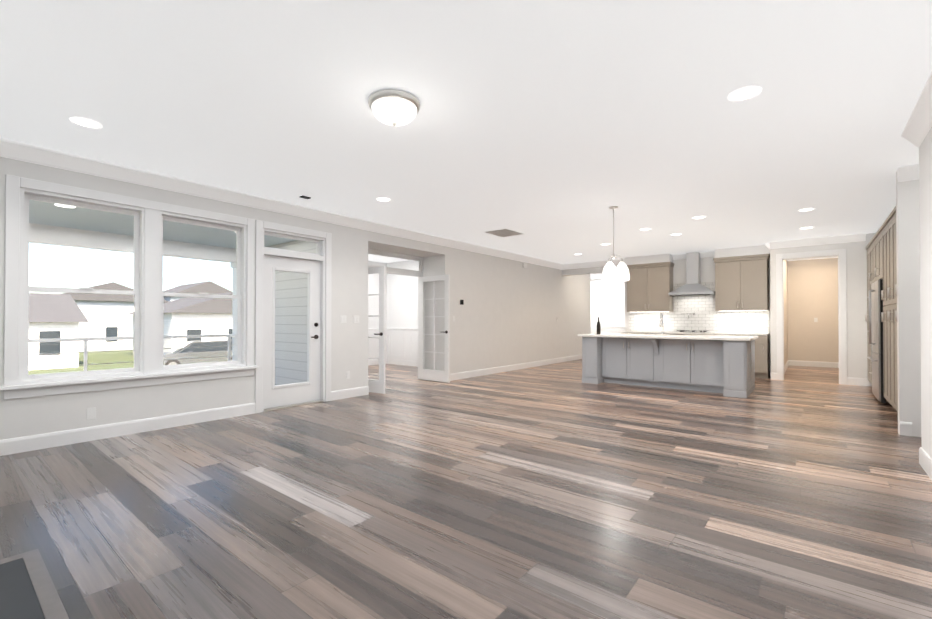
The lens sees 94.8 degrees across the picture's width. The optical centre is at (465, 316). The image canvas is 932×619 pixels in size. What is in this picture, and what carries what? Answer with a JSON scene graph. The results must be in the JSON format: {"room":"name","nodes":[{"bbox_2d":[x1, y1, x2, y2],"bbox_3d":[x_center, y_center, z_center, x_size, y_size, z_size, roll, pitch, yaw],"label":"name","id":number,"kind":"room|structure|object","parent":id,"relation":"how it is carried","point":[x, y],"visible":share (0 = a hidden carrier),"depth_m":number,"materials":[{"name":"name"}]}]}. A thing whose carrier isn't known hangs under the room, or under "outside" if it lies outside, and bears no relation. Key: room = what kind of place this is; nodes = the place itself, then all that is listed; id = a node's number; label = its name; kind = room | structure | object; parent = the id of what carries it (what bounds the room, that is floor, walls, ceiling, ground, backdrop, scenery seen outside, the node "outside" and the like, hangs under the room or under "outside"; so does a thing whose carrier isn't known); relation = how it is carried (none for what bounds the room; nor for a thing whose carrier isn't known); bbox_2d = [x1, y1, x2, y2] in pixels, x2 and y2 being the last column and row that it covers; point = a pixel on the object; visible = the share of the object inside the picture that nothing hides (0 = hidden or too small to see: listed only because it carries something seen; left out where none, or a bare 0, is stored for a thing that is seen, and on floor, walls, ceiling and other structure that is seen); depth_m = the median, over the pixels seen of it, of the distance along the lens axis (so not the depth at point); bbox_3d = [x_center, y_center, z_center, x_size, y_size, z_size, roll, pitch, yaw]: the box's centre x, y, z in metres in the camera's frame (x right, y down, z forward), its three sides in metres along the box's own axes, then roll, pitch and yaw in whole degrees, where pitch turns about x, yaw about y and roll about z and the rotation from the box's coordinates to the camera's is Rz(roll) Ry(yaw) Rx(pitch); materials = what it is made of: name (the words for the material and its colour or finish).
{"room":"empty living room","nodes":[
{"label":"empty living room","id":0,"kind":"room"},
{"bbox_2d":[268,240,315,384],"bbox_3d":[-3.334,-0.132,7.965,3.550,2.800,0.200,0,-1,39],"label":"wall","id":1,"kind":"structure","parent":0,"point":[297,340],"depth_m":7.66,"materials":[{"name":"white"}]},
{"bbox_2d":[0,157,590,439],"bbox_3d":[-0.373,-0.127,8.643,0.200,2.800,13.820,0,-1,39],"label":"wall","id":2,"kind":"structure","parent":0,"point":[509,311],"depth_m":6.77,"materials":[{"name":"paint"}]},
{"bbox_2d":[87,407,95,419],"bbox_3d":[-3.752,0.968,4.293,0.009,0.115,0.070,0,-1,39],"label":"electrical outlet plate","id":3,"kind":"object","parent":2,"relation":"attached to","point":[91,413],"visible":1,"depth_m":4.29,"materials":[{"name":"white plastic"}]},
{"bbox_2d":[18,187,246,383],"bbox_3d":[-3.512,-0.278,4.753,0.207,1.800,2.020,0,-1,39],"label":"double window unit","id":4,"kind":"structure","parent":2,"relation":"in","point":[148,293],"depth_m":4.66,"materials":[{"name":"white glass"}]},
{"bbox_2d":[0,175,331,412],"bbox_3d":[-2.518,-0.020,6.346,0.795,2.550,5.990,0,-1,39],"label":"window trim","id":5,"kind":"structure","parent":2,"relation":"attached to","point":[12,388],"depth_m":4.59,"materials":[{"name":"white wood"}]},
{"bbox_2d":[0,138,563,269],"bbox_3d":[-0.836,-1.466,7.839,0.105,0.135,11.570,0,-1,39],"label":"crown molding","id":6,"kind":"structure","parent":2,"relation":"attached to","point":[10,149],"depth_m":5.11,"materials":[{"name":"white wood"}]},
{"bbox_2d":[262,228,324,411],"bbox_3d":[-2.462,0.042,6.061,0.190,2.420,0.940,0,-1,39],"label":"door","id":7,"kind":"structure","parent":2,"relation":"attached to","point":[311,390],"depth_m":6.10,"materials":[{"name":"white wood"}]},
{"bbox_2d":[340,316,345,322],"bbox_3d":[-1.889,0.037,6.602,0.010,0.115,0.116,0,-1,39],"label":"switch plate","id":8,"kind":"object","parent":2,"relation":"attached to","point":[342,319],"visible":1,"depth_m":6.60,"materials":[{"name":"white plastic"}]},
{"bbox_2d":[353,316,358,322],"bbox_3d":[-1.738,0.038,6.788,0.010,0.115,0.116,0,-1,39],"label":"switch plate","id":9,"kind":"object","parent":2,"relation":"attached to","point":[355,319],"visible":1,"depth_m":6.78,"materials":[{"name":"white plastic"}]},
{"bbox_2d":[0,354,931,479],"bbox_3d":[3.088,1.195,7.600,6.480,0.140,16.170,0,-1,39],"label":"baseboard","id":10,"kind":"structure","parent":2,"relation":"attached to","point":[38,441],"depth_m":4.75,"materials":[{"name":"white wood"}]},
{"bbox_2d":[368,261,386,327],"bbox_3d":[-3.382,-0.110,10.609,0.150,2.800,3.850,0,-1,39],"label":"wall","id":11,"kind":"structure","parent":0,"point":[373,285],"depth_m":11.61,"materials":[{"name":"white paint"}]},
{"bbox_2d":[368,328,417,366],"bbox_3d":[-2.049,0.780,9.426,3.400,1.000,3.700,0,-1,39],"label":"trim panel","id":12,"kind":"object","parent":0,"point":[401,346],"depth_m":11.53,"materials":[{"name":"white paint"}]},
{"bbox_2d":[368,244,436,369],"bbox_3d":[-1.362,-0.132,7.978,0.500,2.800,2.300,0,-1,39],"label":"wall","id":13,"kind":"structure","parent":0,"point":[429,264],"depth_m":8.67,"materials":[{"name":"paint"}]},
{"bbox_2d":[368,266,385,393],"bbox_3d":[-1.669,0.213,7.201,0.800,2.073,0.166,0,-1,31],"label":"door leaf","id":14,"kind":"structure","parent":13,"relation":"in","point":[376,386],"depth_m":7.01,"materials":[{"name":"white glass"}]},
{"bbox_2d":[368,249,422,378],"bbox_3d":[-1.508,0.019,8.114,0.100,2.500,1.870,0,-1,39],"label":"door frame","id":15,"kind":"structure","parent":13,"relation":"attached to","point":[406,272],"depth_m":8.46,"materials":[{"name":"white wood"}]},
{"bbox_2d":[419,274,449,382],"bbox_3d":[-0.627,0.224,8.477,0.800,2.073,0.166,0,-1,40],"label":"door leaf","id":16,"kind":"structure","parent":13,"relation":"in","point":[434,375],"depth_m":8.47,"materials":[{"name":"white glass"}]},
{"bbox_2d":[387,260,417,327],"bbox_3d":[-0.838,-0.108,10.930,3.400,2.800,0.150,0,-1,39],"label":"wall","id":17,"kind":"structure","parent":0,"point":[402,301],"depth_m":11.54,"materials":[{"name":"white paint"}]},
{"bbox_2d":[0,359,931,618],"bbox_3d":[2.691,1.319,8.404,12.350,0.106,17.320,0,-1,39],"label":"floor","id":18,"kind":"structure","parent":0,"point":[561,490],"depth_m":2.73,"materials":[{"name":"brown wood"}]},
{"bbox_2d":[582,338,756,397],"bbox_3d":[3.658,0.822,7.918,2.692,0.890,1.199,0,-1,39],"label":"kitchen island","id":19,"kind":"object","parent":18,"relation":"on","point":[724,365],"depth_m":7.48,"materials":[{"name":"grey wood"}]},
{"bbox_2d":[578,334,757,341],"bbox_3d":[3.659,0.358,7.923,2.790,0.040,1.300,0,-1,39],"label":"island countertop","id":20,"kind":"structure","parent":19,"relation":"on","point":[709,338],"depth_m":7.43,"materials":[{"name":"white stone"}]},
{"bbox_2d":[597,317,600,333],"bbox_3d":[2.607,0.171,8.429,0.076,0.340,0.076,0,-1,39],"label":"bottle","id":21,"kind":"object","parent":20,"relation":"on","point":[598,328],"visible":0.98,"depth_m":8.40,"materials":[{"name":"black glass"}]},
{"bbox_2d":[744,335,769,378],"bbox_3d":[6.163,0.833,9.208,0.547,0.890,0.587,0,-1,39],"label":"base cabinet","id":22,"kind":"object","parent":18,"relation":"on","point":[762,344],"depth_m":8.89,"materials":[{"name":"brown wood"}]},
{"bbox_2d":[620,331,767,334],"bbox_3d":[5.204,0.374,9.979,3.004,0.040,0.600,0,-1,39],"label":"countertop","id":23,"kind":"structure","parent":22,"relation":"on","point":[629,332],"depth_m":9.72,"materials":[{"name":"white stone"}]},
{"bbox_2d":[865,246,868,379],"bbox_3d":[7.470,0.013,7.397,0.764,2.500,0.572,0,-1,39],"label":"tall cabinet","id":24,"kind":"object","parent":18,"relation":"on","point":[867,247],"depth_m":7.76,"materials":[{"name":"brown wood"}]},
{"bbox_2d":[869,242,872,392],"bbox_3d":[7.067,0.009,6.898,0.764,2.500,0.848,0,-1,39],"label":"tall cabinet","id":25,"kind":"object","parent":18,"relation":"on","point":[870,243],"depth_m":7.09,"materials":[{"name":"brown wood"}]},
{"bbox_2d":[873,227,880,401],"bbox_3d":[6.474,0.003,6.184,0.787,2.500,1.008,0,-1,39],"label":"tall cabinet","id":26,"kind":"object","parent":18,"relation":"on","point":[877,237],"depth_m":6.34,"materials":[{"name":"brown wood"}]},
{"bbox_2d":[881,226,888,402],"bbox_3d":[5.989,-0.002,5.566,0.764,2.500,0.698,0,-1,39],"label":"tall cabinet","id":27,"kind":"object","parent":18,"relation":"on","point":[881,317],"depth_m":6.03,"materials":[{"name":"brown wood"}]},
{"bbox_2d":[885,214,892,405],"bbox_3d":[5.608,-0.006,5.095,0.764,2.500,0.766,0,-1,39],"label":"tall cabinet","id":28,"kind":"object","parent":18,"relation":"on","point":[889,221],"depth_m":5.53,"materials":[{"name":"brown wood"}]},
{"bbox_2d":[893,210,897,411],"bbox_3d":[5.223,-0.009,4.620,0.764,2.500,0.710,0,-1,39],"label":"tall cabinet","id":29,"kind":"object","parent":18,"relation":"on","point":[895,392],"depth_m":5.23,"materials":[{"name":"brown wood"}]},
{"bbox_2d":[0,0,931,278],"bbox_3d":[2.691,-1.603,8.428,12.350,0.150,17.320,0,-1,39],"label":"ceiling","id":30,"kind":"structure","parent":0,"point":[550,130],"depth_m":3.22,"materials":[{"name":"paint"}]},
{"bbox_2d":[69,117,102,128],"bbox_3d":[-3.059,-1.566,3.455,0.204,0.006,0.202,0,-1,39],"label":"recessed light","id":31,"kind":"object","parent":30,"relation":"in","point":[80,121],"depth_m":3.45,"materials":[{"name":"white"}]},
{"bbox_2d":[376,197,390,201],"bbox_3d":[-1.085,-1.548,5.642,0.195,0.006,0.189,0,-1,39],"label":"recessed light","id":32,"kind":"object","parent":30,"relation":"in","point":[383,199],"depth_m":5.65,"materials":[{"name":"white"}]},
{"bbox_2d":[368,89,420,125],"bbox_3d":[-0.524,-1.488,3.142,0.380,0.168,0.380,0,-1,39],"label":"flush ceiling light","id":33,"kind":"object","parent":30,"relation":"attached to","point":[393,107],"visible":1,"depth_m":3.04,"materials":[{"name":"white glass"}]},
{"bbox_2d":[602,206,629,281],"bbox_3d":[2.070,-1.028,6.016,0.389,1.040,0.376,0,-1,39],"label":"pendant light","id":34,"kind":"object","parent":30,"relation":"hanging from","point":[610,271],"visible":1,"depth_m":6.01,"materials":[{"name":"glass"}]},
{"bbox_2d":[692,216,705,218],"bbox_3d":[3.598,-1.540,6.623,0.183,0.006,0.202,0,-1,39],"label":"recessed light","id":35,"kind":"object","parent":30,"relation":"in","point":[696,217],"depth_m":6.64,"materials":[{"name":"white"}]},
{"bbox_2d":[728,86,761,101],"bbox_3d":[1.957,-1.570,3.013,0.198,0.006,0.204,0,-1,39],"label":"recessed light","id":36,"kind":"object","parent":30,"relation":"in","point":[745,93],"depth_m":3.01,"materials":[{"name":"white"}]},
{"bbox_2d":[798,208,814,211],"bbox_3d":[4.896,-1.544,6.167,0.181,0.006,0.205,0,-1,39],"label":"recessed light","id":37,"kind":"object","parent":30,"relation":"in","point":[806,209],"depth_m":6.16,"materials":[{"name":"white"}]},
{"bbox_2d":[590,277,624,325],"bbox_3d":[4.984,-0.061,16.574,5.650,2.800,0.150,0,-1,39],"label":"window","id":38,"kind":"structure","parent":0,"point":[607,303],"depth_m":16.19,"materials":[{"name":"white glass"}]},
{"bbox_2d":[591,326,624,333],"bbox_3d":[4.986,0.838,16.450,5.500,1.000,0.030,0,-1,39],"label":"trim panel","id":39,"kind":"object","parent":38,"relation":"attached to","point":[604,329],"depth_m":16.13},
{"bbox_2d":[562,258,770,375],"bbox_3d":[4.733,-0.108,10.860,4.950,2.800,0.150,0,-1,39],"label":"wall","id":40,"kind":"structure","parent":0,"point":[590,270],"depth_m":11.68,"materials":[{"name":"paint"}]},
{"bbox_2d":[564,251,714,269],"bbox_3d":[4.699,-1.442,10.733,4.830,0.135,0.105,0,-1,39],"label":"crown molding","id":41,"kind":"structure","parent":40,"relation":"attached to","point":[710,253],"depth_m":11.48,"materials":[{"name":"white paint"}]},
{"bbox_2d":[625,262,673,311],"bbox_3d":[4.549,-0.714,10.642,1.065,1.192,0.408,0,-1,39],"label":"upper cabinet","id":42,"kind":"object","parent":40,"relation":"attached to","point":[649,287],"visible":0.94,"depth_m":10.47,"materials":[{"name":"brown wood"}]},
{"bbox_2d":[668,252,714,295],"bbox_3d":[5.274,-1.008,9.986,0.930,0.994,0.480,0,-1,39],"label":"range hood","id":43,"kind":"object","parent":40,"relation":"attached to","point":[693,285],"visible":0.92,"depth_m":9.95,"materials":[{"name":"silver metal"}]},
{"bbox_2d":[713,254,769,310],"bbox_3d":[6.052,-0.724,9.426,1.020,1.192,0.408,0,-1,39],"label":"upper cabinet","id":44,"kind":"object","parent":40,"relation":"attached to","point":[741,283],"visible":1,"depth_m":9.28,"materials":[{"name":"brown wood"}]},
{"bbox_2d":[624,245,769,283],"bbox_3d":[5.308,-1.165,10.068,3.050,0.700,0.369,0,-1,39],"label":"soffit","id":45,"kind":"structure","parent":0,"point":[707,270],"depth_m":10.06,"materials":[{"name":"white paint"}]},
{"bbox_2d":[784,260,787,365],"bbox_3d":[7.533,-0.113,10.266,0.150,2.800,3.650,0,-1,39],"label":"wall","id":46,"kind":"structure","parent":0,"point":[785,315],"depth_m":10.70,"materials":[{"name":"paint"}]},
{"bbox_2d":[787,258,838,361],"bbox_3d":[9.139,-0.105,11.218,1.150,2.800,0.150,0,-1,39],"label":"wall","id":47,"kind":"structure","parent":0,"point":[812,289],"depth_m":11.19,"materials":[{"name":"paint"}]},
{"bbox_2d":[770,233,875,385],"bbox_3d":[7.143,-0.131,8.138,2.220,2.800,0.150,0,-1,39],"label":"wall","id":48,"kind":"structure","parent":0,"point":[856,269],"depth_m":7.99,"materials":[{"name":"paint"}]},
{"bbox_2d":[565,249,846,384],"bbox_3d":[4.946,-0.014,10.192,6.120,2.600,0.620,0,-1,39],"label":"trim","id":49,"kind":"structure","parent":48,"relation":"attached to","point":[842,302],"depth_m":8.36,"materials":[{"name":"white wood"}]},
{"bbox_2d":[764,233,865,249],"bbox_3d":[6.716,-1.462,8.329,1.540,0.135,0.105,0,-1,39],"label":"crown molding","id":50,"kind":"structure","parent":48,"relation":"attached to","point":[858,237],"depth_m":8.27,"materials":[{"name":"white wood"}]},
{"bbox_2d":[896,171,920,436],"bbox_3d":[5.489,-0.166,3.861,2.270,2.800,0.120,0,-1,39],"label":"wall","id":51,"kind":"structure","parent":0,"point":[908,302],"depth_m":4.48,"materials":[{"name":"paint"}]},
{"bbox_2d":[897,164,918,181],"bbox_3d":[4.862,-1.495,4.234,0.840,0.135,0.105,0,-1,39],"label":"crown molding","id":52,"kind":"structure","parent":51,"relation":"attached to","point":[910,172],"depth_m":4.45,"materials":[{"name":"white paint"}]},
{"bbox_2d":[919,127,931,458],"bbox_3d":[2.111,-0.186,1.372,0.150,2.800,5.640,0,-1,39],"label":"wall","id":53,"kind":"structure","parent":0,"point":[925,179],"depth_m":3.42,"materials":[{"name":"paint"}]},
{"bbox_2d":[901,71,931,146],"bbox_3d":[2.145,-1.516,1.628,0.105,0.135,5.425,0,-1,39],"label":"crown molding","id":54,"kind":"structure","parent":53,"relation":"attached to","point":[918,126],"depth_m":3.25,"materials":[{"name":"white wood"}]},
{"label":"outside","id":55,"kind":"structure","parent":0,"visible":0},
{"bbox_2d":[28,349,133,374],"bbox_3d":[-56.659,3.327,45.689,133.950,0.300,180.000,0,-1,39],"label":"ground","id":56,"kind":"structure","parent":55,"point":[114,358],"depth_m":28.59,"materials":[{"name":"green plant"}]},
{"bbox_2d":[28,293,88,369],"bbox_3d":[-32.245,0.694,23.380,11.800,4.600,15.800,0,-1,39],"label":"house","id":57,"kind":"structure","parent":56,"relation":"on","point":[69,312],"depth_m":25.26,"materials":[{"name":"white"}]},
{"bbox_2d":[62,282,169,351],"bbox_3d":[-36.819,-0.044,43.169,9.800,6.400,9.800,0,-1,39],"label":"house","id":58,"kind":"structure","parent":56,"relation":"on","point":[124,318],"depth_m":39.97,"materials":[{"name":"white siding"},{"name":"shingle"},{"name":"glass"}]},
{"bbox_2d":[128,292,232,355],"bbox_3d":[-20.625,0.636,34.560,9.800,4.900,8.800,0,-1,39],"label":"house","id":59,"kind":"structure","parent":56,"relation":"on","point":[212,312],"depth_m":29.99,"materials":[{"name":"white"}]},
{"bbox_2d":[163,281,231,300],"bbox_3d":[-34.878,-0.546,55.110,9.800,7.600,8.800,0,-1,39],"label":"house","id":60,"kind":"structure","parent":56,"relation":"on","point":[199,287],"depth_m":51.91,"materials":[{"name":"grey"}]},
{"bbox_3d":[-15.557,2.920,12.429,21.700,0.070,120.000,0,-1,39],"label":"street","id":61,"kind":"object","parent":56,"relation":"on","visible":0},
{"bbox_2d":[163,339,231,364],"bbox_3d":[-15.021,2.153,24.468,4.720,1.660,2.220,0,-1,-36],"label":"suv","id":62,"kind":"object","parent":61,"relation":"on","point":[196,354],"depth_m":23.68,"materials":[{"name":"silver metal"}]},
{"bbox_3d":[-5.789,2.115,4.595,3.150,1.450,8.100,0,-1,39],"label":"wall","id":63,"kind":"structure","parent":0,"visible":0},
{"bbox_3d":[-5.789,1.325,4.601,3.150,0.130,8.100,0,-1,39],"label":"porch","id":64,"kind":"object","parent":63,"relation":"on","visible":0},
{"bbox_2d":[230,262,236,360],"bbox_3d":[-4.552,0.103,8.628,0.260,2.380,0.260,0,-1,39],"label":"porch column","id":65,"kind":"structure","parent":64,"relation":"on","point":[234,316],"depth_m":8.47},
{"bbox_2d":[28,334,234,370],"bbox_3d":[-6.990,0.744,5.610,0.060,0.850,7.550,0,-1,39],"label":"rail","id":66,"kind":"object","parent":65,"relation":"attached to","point":[86,340],"depth_m":6.98,"materials":[{"name":"silver metal"}]},
{"bbox_2d":[29,200,294,262],"bbox_3d":[-5.945,-2.088,4.755,3.550,1.940,8.500,0,-1,39],"label":"porch ceiling","id":67,"kind":"structure","parent":65,"relation":"on","point":[205,247],"depth_m":6.69,"materials":[{"name":"paint"}]}
]}

